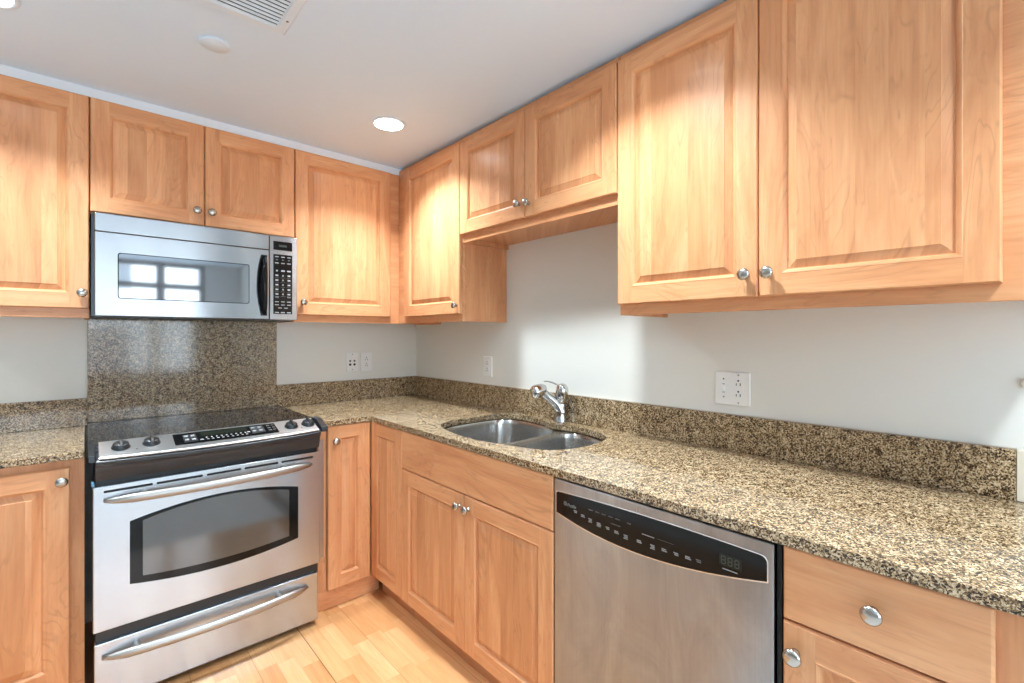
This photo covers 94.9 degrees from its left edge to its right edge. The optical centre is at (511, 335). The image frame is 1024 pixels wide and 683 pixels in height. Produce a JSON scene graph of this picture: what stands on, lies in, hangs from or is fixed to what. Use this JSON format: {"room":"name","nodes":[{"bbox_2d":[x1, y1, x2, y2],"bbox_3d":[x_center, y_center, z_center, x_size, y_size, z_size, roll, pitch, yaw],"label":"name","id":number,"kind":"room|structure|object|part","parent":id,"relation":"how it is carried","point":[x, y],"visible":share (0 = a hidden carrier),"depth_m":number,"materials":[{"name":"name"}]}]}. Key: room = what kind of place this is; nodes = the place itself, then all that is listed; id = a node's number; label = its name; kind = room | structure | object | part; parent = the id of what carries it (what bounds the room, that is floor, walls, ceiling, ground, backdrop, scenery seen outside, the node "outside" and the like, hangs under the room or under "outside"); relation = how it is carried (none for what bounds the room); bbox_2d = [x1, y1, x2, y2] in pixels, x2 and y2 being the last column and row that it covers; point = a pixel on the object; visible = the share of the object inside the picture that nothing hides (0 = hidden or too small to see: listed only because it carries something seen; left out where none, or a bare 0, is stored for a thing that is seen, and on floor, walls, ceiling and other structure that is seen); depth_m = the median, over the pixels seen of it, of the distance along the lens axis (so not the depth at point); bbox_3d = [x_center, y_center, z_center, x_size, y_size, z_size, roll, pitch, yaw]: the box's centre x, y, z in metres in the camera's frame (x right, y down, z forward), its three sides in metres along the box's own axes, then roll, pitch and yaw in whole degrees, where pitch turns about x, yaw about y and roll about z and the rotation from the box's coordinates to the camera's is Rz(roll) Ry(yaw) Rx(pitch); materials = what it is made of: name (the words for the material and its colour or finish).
{"room":"kitchen","nodes":[
{"label":"kitchen","id":0,"kind":"room"},
{"bbox_2d":[0,114,415,623],"bbox_3d":[-2.270,0.143,1.760,4.500,2.338,0.100,0,0,-42],"label":"wall","id":1,"kind":"structure","parent":0,"point":[42,358],"depth_m":2.07,"materials":[{"name":"white paint"}]},
{"bbox_2d":[0,398,86,433],"bbox_3d":[-2.026,0.332,1.900,0.460,0.118,0.018,0,0,-42],"label":"backsplash","id":2,"kind":"structure","parent":1,"relation":"attached to","point":[47,414],"depth_m":1.95,"materials":[{"name":"stone"}]},
{"bbox_2d":[0,74,88,319],"bbox_3d":[-1.917,-0.503,1.784,0.465,0.868,0.336,0,0,-42],"label":"upper cabinet","id":3,"kind":"object","parent":1,"relation":"attached to","point":[44,130],"visible":1,"depth_m":1.75,"materials":[{"name":"brown wood"}]},
{"bbox_3d":[-1.843,-0.503,1.704,0.465,0.868,0.018,0,0,-42],"label":"frame","id":4,"kind":"part","parent":3,"relation":"part of","materials":[{"name":"brown wood"}]},
{"bbox_3d":[-1.657,-0.165,1.812,0.033,0.033,0.030,0,0,-42],"label":"knob","id":5,"kind":"part","parent":3,"relation":"part of","materials":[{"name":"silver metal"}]},
{"bbox_2d":[88,319,276,422],"bbox_3d":[-1.571,0.154,2.312,0.766,0.455,0.019,0,0,-42],"label":"backsplash","id":6,"kind":"structure","parent":1,"relation":"attached to","point":[137,368],"depth_m":2.26,"materials":[{"name":"stone"}]},
{"bbox_2d":[89,97,293,237],"bbox_3d":[-1.461,-0.710,2.197,0.762,0.456,0.336,0,0,-42],"label":"upper cabinet","id":7,"kind":"object","parent":1,"relation":"attached to","point":[143,164],"visible":0.98,"depth_m":2.05,"materials":[{"name":"brown wood"}]},
{"bbox_3d":[-1.516,-0.711,1.973,0.378,0.448,0.021,0,0,-42],"label":"door","id":8,"kind":"part","parent":7,"relation":"part of","materials":[{"name":"brown wood"}]},
{"bbox_2d":[91,212,296,321],"bbox_3d":[-1.434,-0.277,2.175,0.764,0.407,0.365,0,0,-42],"label":"microwave","id":9,"kind":"object","parent":7,"relation":"attached to","point":[141,268],"visible":1,"depth_m":2.03,"materials":[{"name":"silver metal"}]},
{"bbox_3d":[-1.397,-0.445,2.043,0.623,0.071,0.018,0,0,-42],"label":"vent panel","id":10,"kind":"part","parent":9,"relation":"part of","materials":[{"name":"metal"}]},
{"bbox_3d":[-1.397,-0.242,2.043,0.623,0.330,0.018,0,0,-42],"label":"door","id":11,"kind":"part","parent":9,"relation":"part of","materials":[{"name":"metal"}]},
{"bbox_3d":[-1.395,-0.239,2.030,0.464,0.176,0.001,0,0,-42],"label":"pane","id":12,"kind":"part","parent":9,"relation":"part of","materials":[{"name":"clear glass"}]},
{"bbox_3d":[-1.182,-0.238,2.223,0.044,0.288,0.005,0,0,-42],"label":"handle","id":13,"kind":"part","parent":9,"relation":"part of","materials":[{"name":"black plastic"}]},
{"bbox_3d":[-1.117,-0.278,2.296,0.125,0.404,0.018,0,0,-42],"label":"control panel","id":14,"kind":"part","parent":9,"relation":"part of","materials":[{"name":"metal"}]},
{"bbox_3d":[-1.380,-0.550,2.064,0.033,0.033,0.030,0,0,-42],"label":"knob","id":15,"kind":"part","parent":7,"relation":"part of","materials":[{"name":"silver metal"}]},
{"bbox_3d":[-1.339,-0.550,2.102,0.033,0.033,0.030,0,0,-42],"label":"knob","id":16,"kind":"part","parent":7,"relation":"part of","materials":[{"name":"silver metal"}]},
{"bbox_3d":[-1.233,-0.711,2.230,0.380,0.448,0.021,0,0,-42],"label":"door","id":17,"kind":"part","parent":7,"relation":"part of","materials":[{"name":"brown wood"}]},
{"bbox_2d":[276,376,414,406],"bbox_3d":[-0.962,0.331,2.864,0.876,0.120,0.018,0,0,-42],"label":"backsplash","id":18,"kind":"structure","parent":1,"relation":"attached to","point":[330,391],"depth_m":2.81,"materials":[{"name":"stone"}]},
{"bbox_2d":[346,352,357,371],"bbox_3d":[-0.972,0.161,2.864,0.074,0.117,0.006,0,0,-42],"label":"jack plate","id":19,"kind":"object","parent":1,"relation":"attached to","point":[351,357],"visible":1,"depth_m":2.86,"materials":[{"name":"white plastic"}]},
{"bbox_2d":[277,149,437,324],"bbox_3d":[-0.854,-0.503,2.748,0.872,0.868,0.336,0,0,-42],"label":"upper cabinet","id":20,"kind":"object","parent":1,"relation":"attached to","point":[346,214],"visible":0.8,"depth_m":2.53,"materials":[{"name":"brown wood"}]},
{"bbox_2d":[0,64,400,175],"bbox_3d":[-1.336,-0.957,2.158,1.858,0.037,0.020,0,0,-42],"label":"trim","id":21,"kind":"structure","parent":20,"relation":"attached to","point":[4,70],"depth_m":2.04,"materials":[{"name":"white paint"}]},
{"bbox_3d":[-1.047,-0.169,2.366,0.033,0.033,0.030,0,0,-42],"label":"knob","id":22,"kind":"part","parent":20,"relation":"part of","materials":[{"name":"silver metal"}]},
{"bbox_3d":[-0.896,-0.520,2.535,0.522,0.830,0.021,0,0,-42],"label":"door","id":23,"kind":"part","parent":20,"relation":"part of","materials":[{"name":"brown wood"}]},
{"bbox_3d":[-0.781,-0.503,2.667,0.872,0.868,0.018,0,0,-42],"label":"frame","id":24,"kind":"part","parent":20,"relation":"part of","materials":[{"name":"brown wood"}]},
{"bbox_2d":[360,352,371,371],"bbox_3d":[-0.905,0.165,2.924,0.074,0.117,0.007,0,0,-42],"label":"power outlet","id":25,"kind":"object","parent":1,"relation":"attached to","point":[365,358],"visible":1,"depth_m":2.92,"materials":[{"name":"white plastic"}]},
{"bbox_2d":[364,357,368,366],"bbox_3d":[-0.904,0.165,2.922,0.033,0.067,0.002,0,0,-42],"label":"socket","id":26,"kind":"object","parent":25,"relation":"attached to","point":[366,359],"depth_m":2.92,"materials":[{"name":"grey plastic"}]},
{"bbox_2d":[85,581,490,682],"bbox_3d":[-0.790,1.287,1.617,2.300,0.050,2.100,0,0,-42],"label":"floor","id":27,"kind":"structure","parent":0,"point":[370,637],"depth_m":1.86,"materials":[{"name":"brown wood"}]},
{"bbox_2d":[0,458,84,682],"bbox_3d":[-1.817,0.839,1.664,0.452,0.844,0.649,0,0,-42],"label":"base cabinet","id":28,"kind":"object","parent":27,"relation":"on","point":[42,506],"visible":0.99,"depth_m":1.53,"materials":[{"name":"brown wood"}]},
{"bbox_2d":[0,426,84,468],"bbox_3d":[-1.825,0.404,1.672,0.452,0.024,0.624,0,0,-42],"label":"countertop","id":29,"kind":"structure","parent":28,"relation":"on","point":[24,448],"depth_m":1.66,"materials":[{"name":"stone"}]},
{"bbox_3d":[-1.483,0.483,1.549,0.033,0.033,0.030,0,0,-42],"label":"knob","id":30,"kind":"part","parent":28,"relation":"part of","materials":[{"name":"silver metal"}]},
{"bbox_2d":[88,405,327,682],"bbox_3d":[-1.305,0.809,2.046,0.802,0.904,0.729,0,0,-42],"label":"range","id":31,"kind":"object","parent":27,"relation":"on","point":[208,527],"visible":1,"depth_m":1.77,"materials":[{"name":"silver metal"}]},
{"bbox_3d":[-1.357,0.381,1.631,0.053,0.027,0.052,0,0,-42],"label":"knob","id":32,"kind":"part","parent":31,"relation":"part of","materials":[{"name":"black plastic"}]},
{"bbox_3d":[-1.294,0.379,1.688,0.053,0.027,0.052,0,0,-42],"label":"knob","id":33,"kind":"part","parent":31,"relation":"part of","materials":[{"name":"black plastic"}]},
{"bbox_2d":[88,405,313,446],"bbox_3d":[-1.361,0.386,2.089,0.776,0.008,0.590,0,0,-42],"label":"cooktop","id":34,"kind":"object","parent":31,"relation":"in","point":[108,432],"depth_m":2.04,"materials":[{"name":"black glass"}]},
{"bbox_3d":[-1.106,1.079,1.776,0.669,0.031,0.062,0,0,-42],"label":"handle","id":35,"kind":"part","parent":31,"relation":"part of","materials":[{"name":"silver metal"}]},
{"bbox_3d":[-1.128,1.135,1.818,0.731,0.204,0.034,0,0,-42],"label":"drawer","id":36,"kind":"part","parent":31,"relation":"part of","materials":[{"name":"metal"}]},
{"bbox_3d":[-1.125,0.750,1.821,0.744,0.487,0.033,0,0,-42],"label":"oven door","id":37,"kind":"part","parent":31,"relation":"part of","materials":[{"name":"metal"}]},
{"bbox_3d":[-1.099,0.555,1.783,0.679,0.031,0.062,0,0,-42],"label":"handle","id":38,"kind":"part","parent":31,"relation":"part of","materials":[{"name":"silver metal"}]},
{"bbox_3d":[-1.121,0.435,1.820,0.735,0.106,0.124,0,0,-42],"label":"moulding","id":39,"kind":"part","parent":31,"relation":"part of","materials":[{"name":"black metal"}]},
{"bbox_3d":[-1.127,0.392,1.826,0.718,0.043,0.138,0,0,-42],"label":"control panel","id":40,"kind":"part","parent":31,"relation":"part of","materials":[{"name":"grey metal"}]},
{"bbox_3d":[-1.112,0.736,1.808,0.484,0.242,0.001,0,0,-42],"label":"pane","id":41,"kind":"part","parent":31,"relation":"part of","materials":[{"name":"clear glass"}]},
{"bbox_3d":[-1.113,0.385,1.847,0.352,0.024,0.092,0,0,-42],"label":"touch panel","id":42,"kind":"part","parent":31,"relation":"part of","materials":[{"name":"black plastic"}]},
{"bbox_3d":[-0.940,0.381,2.006,0.053,0.027,0.052,0,0,-42],"label":"knob","id":43,"kind":"part","parent":31,"relation":"part of","materials":[{"name":"black plastic"}]},
{"bbox_3d":[-0.892,0.381,2.056,0.053,0.027,0.052,0,0,-42],"label":"knob","id":44,"kind":"part","parent":31,"relation":"part of","materials":[{"name":"black plastic"}]},
{"bbox_3d":[-0.872,0.746,2.147,0.024,0.538,0.004,0,0,-42],"label":"trim","id":45,"kind":"part","parent":31,"relation":"part of","materials":[{"name":"wood"}]},
{"bbox_2d":[316,421,378,611],"bbox_3d":[-0.748,0.839,2.633,0.868,0.844,0.649,0,0,-42],"label":"base cabinet","id":46,"kind":"object","parent":27,"relation":"on","point":[344,570],"visible":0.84,"depth_m":2.21,"materials":[{"name":"brown wood"}]},
{"bbox_3d":[-0.807,0.488,2.162,0.033,0.033,0.030,0,0,-42],"label":"knob","id":47,"kind":"part","parent":46,"relation":"part of","materials":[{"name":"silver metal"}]},
{"bbox_3d":[-0.771,0.795,2.227,0.207,0.754,0.021,0,0,-42],"label":"door","id":48,"kind":"part","parent":46,"relation":"part of","materials":[{"name":"brown wood"}]},
{"bbox_2d":[284,394,1023,616],"bbox_3d":[-0.004,0.404,1.815,0.864,0.024,2.858,0,0,-42],"label":"countertop","id":49,"kind":"structure","parent":46,"relation":"on","point":[968,546],"depth_m":1.13,"materials":[{"name":"stone"}]},
{"bbox_2d":[444,419,602,449],"bbox_3d":[0.035,0.522,1.955,0.531,0.204,0.770,0,0,-42],"label":"sink","id":50,"kind":"object","parent":49,"relation":"in","point":[513,432],"visible":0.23,"depth_m":2.21,"materials":[{"name":"metal"}]},
{"bbox_3d":[-0.070,0.522,2.067,0.478,0.204,0.420,0,0,-42],"label":"bowl","id":51,"kind":"part","parent":50,"relation":"part of","materials":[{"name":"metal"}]},
{"bbox_3d":[0.181,0.507,1.792,0.411,0.174,0.281,0,0,-42],"label":"bowl","id":52,"kind":"part","parent":50,"relation":"part of","materials":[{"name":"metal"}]},
{"bbox_2d":[530,381,567,422],"bbox_3d":[0.168,0.299,2.115,0.175,0.186,0.081,0,0,-11],"label":"faucet","id":53,"kind":"object","parent":49,"relation":"on","point":[558,402],"visible":1,"depth_m":2.10,"materials":[{"name":"silver metal"}]},
{"bbox_3d":[0.183,0.297,2.122,0.141,0.135,0.052,0,0,-15],"label":"spout","id":54,"kind":"part","parent":53,"relation":"part of","materials":[{"name":"silver metal"}]},
{"bbox_3d":[0.227,0.261,2.116,0.057,0.092,0.058,0,0,-42],"label":"handle","id":55,"kind":"part","parent":53,"relation":"part of","materials":[{"name":"silver metal"}]},
{"bbox_2d":[371,422,413,615],"bbox_3d":[-0.357,0.839,2.387,0.620,0.844,0.297,0,0,-42],"label":"base cabinet","id":56,"kind":"object","parent":27,"relation":"on","point":[386,442],"visible":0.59,"depth_m":2.17,"materials":[{"name":"brown wood"}]},
{"bbox_2d":[402,419,585,682],"bbox_3d":[0.037,0.839,1.931,0.649,0.844,0.904,0,0,-42],"label":"base cabinet","id":57,"kind":"object","parent":27,"relation":"on","point":[478,530],"visible":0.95,"depth_m":1.66,"materials":[{"name":"brown wood"}]},
{"bbox_3d":[-0.323,0.876,1.904,0.021,0.576,0.458,0,0,-42],"label":"door","id":58,"kind":"part","parent":57,"relation":"part of","materials":[{"name":"brown wood"}]},
{"bbox_3d":[-0.204,0.631,1.737,0.030,0.033,0.033,0,0,-42],"label":"knob","id":59,"kind":"part","parent":57,"relation":"part of","materials":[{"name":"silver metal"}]},
{"bbox_3d":[-0.167,0.631,1.696,0.030,0.033,0.033,0,0,-42],"label":"knob","id":60,"kind":"part","parent":57,"relation":"part of","materials":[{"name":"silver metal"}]},
{"bbox_3d":[-0.174,0.501,1.740,0.020,0.166,0.902,0,0,-42],"label":"drawer","id":61,"kind":"part","parent":57,"relation":"part of","materials":[{"name":"brown wood"}]},
{"bbox_3d":[-0.019,0.876,1.569,0.021,0.576,0.441,0,0,-42],"label":"door","id":62,"kind":"part","parent":57,"relation":"part of","materials":[{"name":"brown wood"}]},
{"bbox_2d":[555,477,784,682],"bbox_3d":[0.550,0.840,1.366,0.591,0.842,0.614,0,0,-42],"label":"dishwasher","id":63,"kind":"object","parent":27,"relation":"on","point":[645,593],"visible":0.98,"depth_m":1.14,"materials":[{"name":"silver metal"}]},
{"bbox_2d":[782,546,1023,682],"bbox_3d":[0.897,0.839,0.983,0.649,0.844,0.413,0,0,-42],"label":"base cabinet","id":64,"kind":"object","parent":27,"relation":"on","point":[844,623],"visible":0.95,"depth_m":0.82,"materials":[{"name":"brown wood"}]},
{"bbox_3d":[0.545,0.622,0.911,0.030,0.033,0.033,0,0,-42],"label":"knob","id":65,"kind":"part","parent":64,"relation":"part of","materials":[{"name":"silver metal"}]},
{"bbox_3d":[0.647,0.865,0.834,0.021,0.598,0.296,0,0,-42],"label":"door","id":66,"kind":"part","parent":64,"relation":"part of","materials":[{"name":"brown wood"}]},
{"bbox_3d":[0.628,0.486,0.820,0.030,0.033,0.033,0,0,-42],"label":"knob","id":67,"kind":"part","parent":64,"relation":"part of","materials":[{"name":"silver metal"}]},
{"bbox_3d":[0.701,0.797,0.805,0.018,0.760,0.413,0,0,-42],"label":"frame","id":68,"kind":"part","parent":64,"relation":"part of","materials":[{"name":"brown wood"}]},
{"bbox_2d":[0,0,726,169],"bbox_3d":[-0.393,-1.001,-0.385,4.400,0.050,5.600,0,0,-42],"label":"ceiling","id":69,"kind":"structure","parent":0,"point":[449,70],"depth_m":1.64,"materials":[{"name":"white paint"}]},
{"bbox_2d":[0,0,20,9],"bbox_3d":[-1.498,-0.973,1.326,0.158,0.005,0.158,0,0,-42],"label":"recessed light","id":70,"kind":"object","parent":69,"relation":"in","point":[4,4],"visible":1,"depth_m":1.38,"materials":[{"name":"white glass"}]},
{"bbox_2d":[199,35,230,53],"bbox_3d":[-0.993,-0.972,1.572,0.090,0.008,0.090,0,0,-42],"label":"disc","id":71,"kind":"object","parent":69,"relation":"attached to","point":[211,43],"visible":1,"depth_m":1.56,"materials":[{"name":"white plastic"}]},
{"bbox_2d":[197,0,306,34],"bbox_3d":[-0.749,-0.970,1.267,0.362,0.010,0.360,0,0,-42],"label":"ceiling vent","id":72,"kind":"object","parent":69,"relation":"in","point":[277,16],"visible":1,"depth_m":1.40,"materials":[{"name":"white metal"}]},
{"bbox_2d":[371,116,405,131],"bbox_3d":[-0.568,-0.973,2.169,0.158,0.005,0.158,0,0,-42],"label":"recessed light","id":73,"kind":"object","parent":69,"relation":"in","point":[384,123],"visible":1,"depth_m":2.16,"materials":[{"name":"white glass"}]},
{"bbox_2d":[416,222,1023,449],"bbox_3d":[1.308,0.143,1.089,0.100,2.338,5.700,0,0,-42],"label":"wall","id":74,"kind":"structure","parent":0,"point":[953,371],"depth_m":1.57,"materials":[{"name":"white paint"}]},
{"bbox_2d":[399,139,506,323],"bbox_3d":[-0.363,-0.515,2.606,0.336,0.892,0.630,0,0,-42],"label":"upper cabinet","id":75,"kind":"object","parent":74,"relation":"attached to","point":[443,278],"visible":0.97,"depth_m":2.43,"materials":[{"name":"brown wood"}]},
{"bbox_3d":[-0.444,-0.515,2.533,0.018,0.892,0.630,0,0,-42],"label":"frame","id":76,"kind":"part","parent":75,"relation":"part of","materials":[{"name":"brown wood"}]},
{"bbox_3d":[-0.428,-0.520,2.484,0.021,0.830,0.534,0,0,-42],"label":"door","id":77,"kind":"part","parent":75,"relation":"part of","materials":[{"name":"brown wood"}]},
{"bbox_3d":[-0.280,-0.148,2.286,0.030,0.033,0.033,0,0,-42],"label":"knob","id":78,"kind":"part","parent":75,"relation":"part of","materials":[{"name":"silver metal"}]},
{"bbox_2d":[483,356,491,376],"bbox_3d":[-0.134,0.172,2.598,0.007,0.113,0.074,0,0,-42],"label":"power outlet","id":79,"kind":"object","parent":74,"relation":"attached to","point":[487,360],"visible":1,"depth_m":2.59,"materials":[{"name":"white plastic"}]},
{"bbox_2d":[485,360,488,372],"bbox_3d":[-0.135,0.172,2.597,0.002,0.067,0.033,0,0,-42],"label":"socket","id":80,"kind":"object","parent":79,"relation":"attached to","point":[486,361],"depth_m":2.60,"materials":[{"name":"grey plastic"}]},
{"bbox_2d":[460,57,620,249],"bbox_3d":[0.155,-0.707,2.034,0.336,0.510,0.909,0,0,-42],"label":"upper cabinet","id":81,"kind":"object","parent":74,"relation":"attached to","point":[548,167],"visible":0.87,"depth_m":1.88,"materials":[{"name":"brown wood"}]},
{"bbox_3d":[-0.094,-0.711,2.116,0.021,0.448,0.452,0,0,-42],"label":"door","id":82,"kind":"part","parent":81,"relation":"part of","materials":[{"name":"brown wood"}]},
{"bbox_3d":[0.021,-0.548,1.954,0.030,0.033,0.033,0,0,-42],"label":"knob","id":83,"kind":"part","parent":81,"relation":"part of","materials":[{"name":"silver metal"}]},
{"bbox_3d":[0.058,-0.541,1.913,0.030,0.033,0.033,0,0,-42],"label":"knob","id":84,"kind":"part","parent":81,"relation":"part of","materials":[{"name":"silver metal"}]},
{"bbox_3d":[0.212,-0.711,1.779,0.021,0.448,0.452,0,0,-42],"label":"door","id":85,"kind":"part","parent":81,"relation":"part of","materials":[{"name":"brown wood"}]},
{"bbox_2d":[415,376,1016,500],"bbox_3d":[0.281,0.331,2.131,0.019,0.120,2.736,0,0,-42],"label":"backsplash","id":86,"kind":"structure","parent":74,"relation":"attached to","point":[987,470],"depth_m":1.47,"materials":[{"name":"stone"}]},
{"bbox_2d":[417,375,1016,448],"bbox_3d":[0.288,0.269,2.137,0.003,0.003,2.737,0,0,-42],"label":"trim","id":87,"kind":"structure","parent":74,"relation":"attached to","point":[417,375],"depth_m":1.47,"materials":[{"name":"beige"}]},
{"bbox_2d":[716,371,750,406],"bbox_3d":[0.755,0.182,1.611,0.016,0.114,0.117,0,0,-42],"label":"switch plate","id":88,"kind":"object","parent":74,"relation":"attached to","point":[732,388],"visible":1,"depth_m":1.61,"materials":[{"name":"white plastic"}]},
{"bbox_2d":[733,379,742,398],"bbox_3d":[0.771,0.182,1.598,0.002,0.067,0.033,0,0,-42],"label":"socket","id":89,"kind":"object","parent":88,"relation":"attached to","point":[737,383],"depth_m":1.60,"materials":[{"name":"grey plastic"}]},
{"bbox_2d":[618,0,1023,316],"bbox_3d":[0.807,-0.515,1.315,0.336,0.892,1.028,0,0,-42],"label":"upper cabinet","id":90,"kind":"object","parent":74,"relation":"attached to","point":[773,154],"visible":1,"depth_m":1.16,"materials":[{"name":"brown wood"}]},
{"bbox_3d":[0.518,-0.520,1.441,0.021,0.830,0.452,0,0,-42],"label":"door","id":91,"kind":"part","parent":90,"relation":"part of","materials":[{"name":"brown wood"}]},
{"bbox_3d":[0.632,-0.166,1.279,0.030,0.033,0.033,0,0,-42],"label":"knob","id":92,"kind":"part","parent":90,"relation":"part of","materials":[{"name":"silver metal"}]},
{"bbox_3d":[0.671,-0.166,1.236,0.030,0.033,0.033,0,0,-42],"label":"knob","id":93,"kind":"part","parent":90,"relation":"part of","materials":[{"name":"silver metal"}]},
{"bbox_3d":[0.824,-0.520,1.104,0.021,0.830,0.454,0,0,-42],"label":"door","id":94,"kind":"part","parent":90,"relation":"part of","materials":[{"name":"brown wood"}]},
{"bbox_2d":[1017,449,1023,501],"bbox_3d":[1.235,0.331,1.079,0.020,0.120,0.102,0,0,-42],"label":"trim","id":95,"kind":"structure","parent":74,"relation":"attached to","point":[1020,453],"depth_m":1.11,"materials":[{"name":"beige"}]}
]}

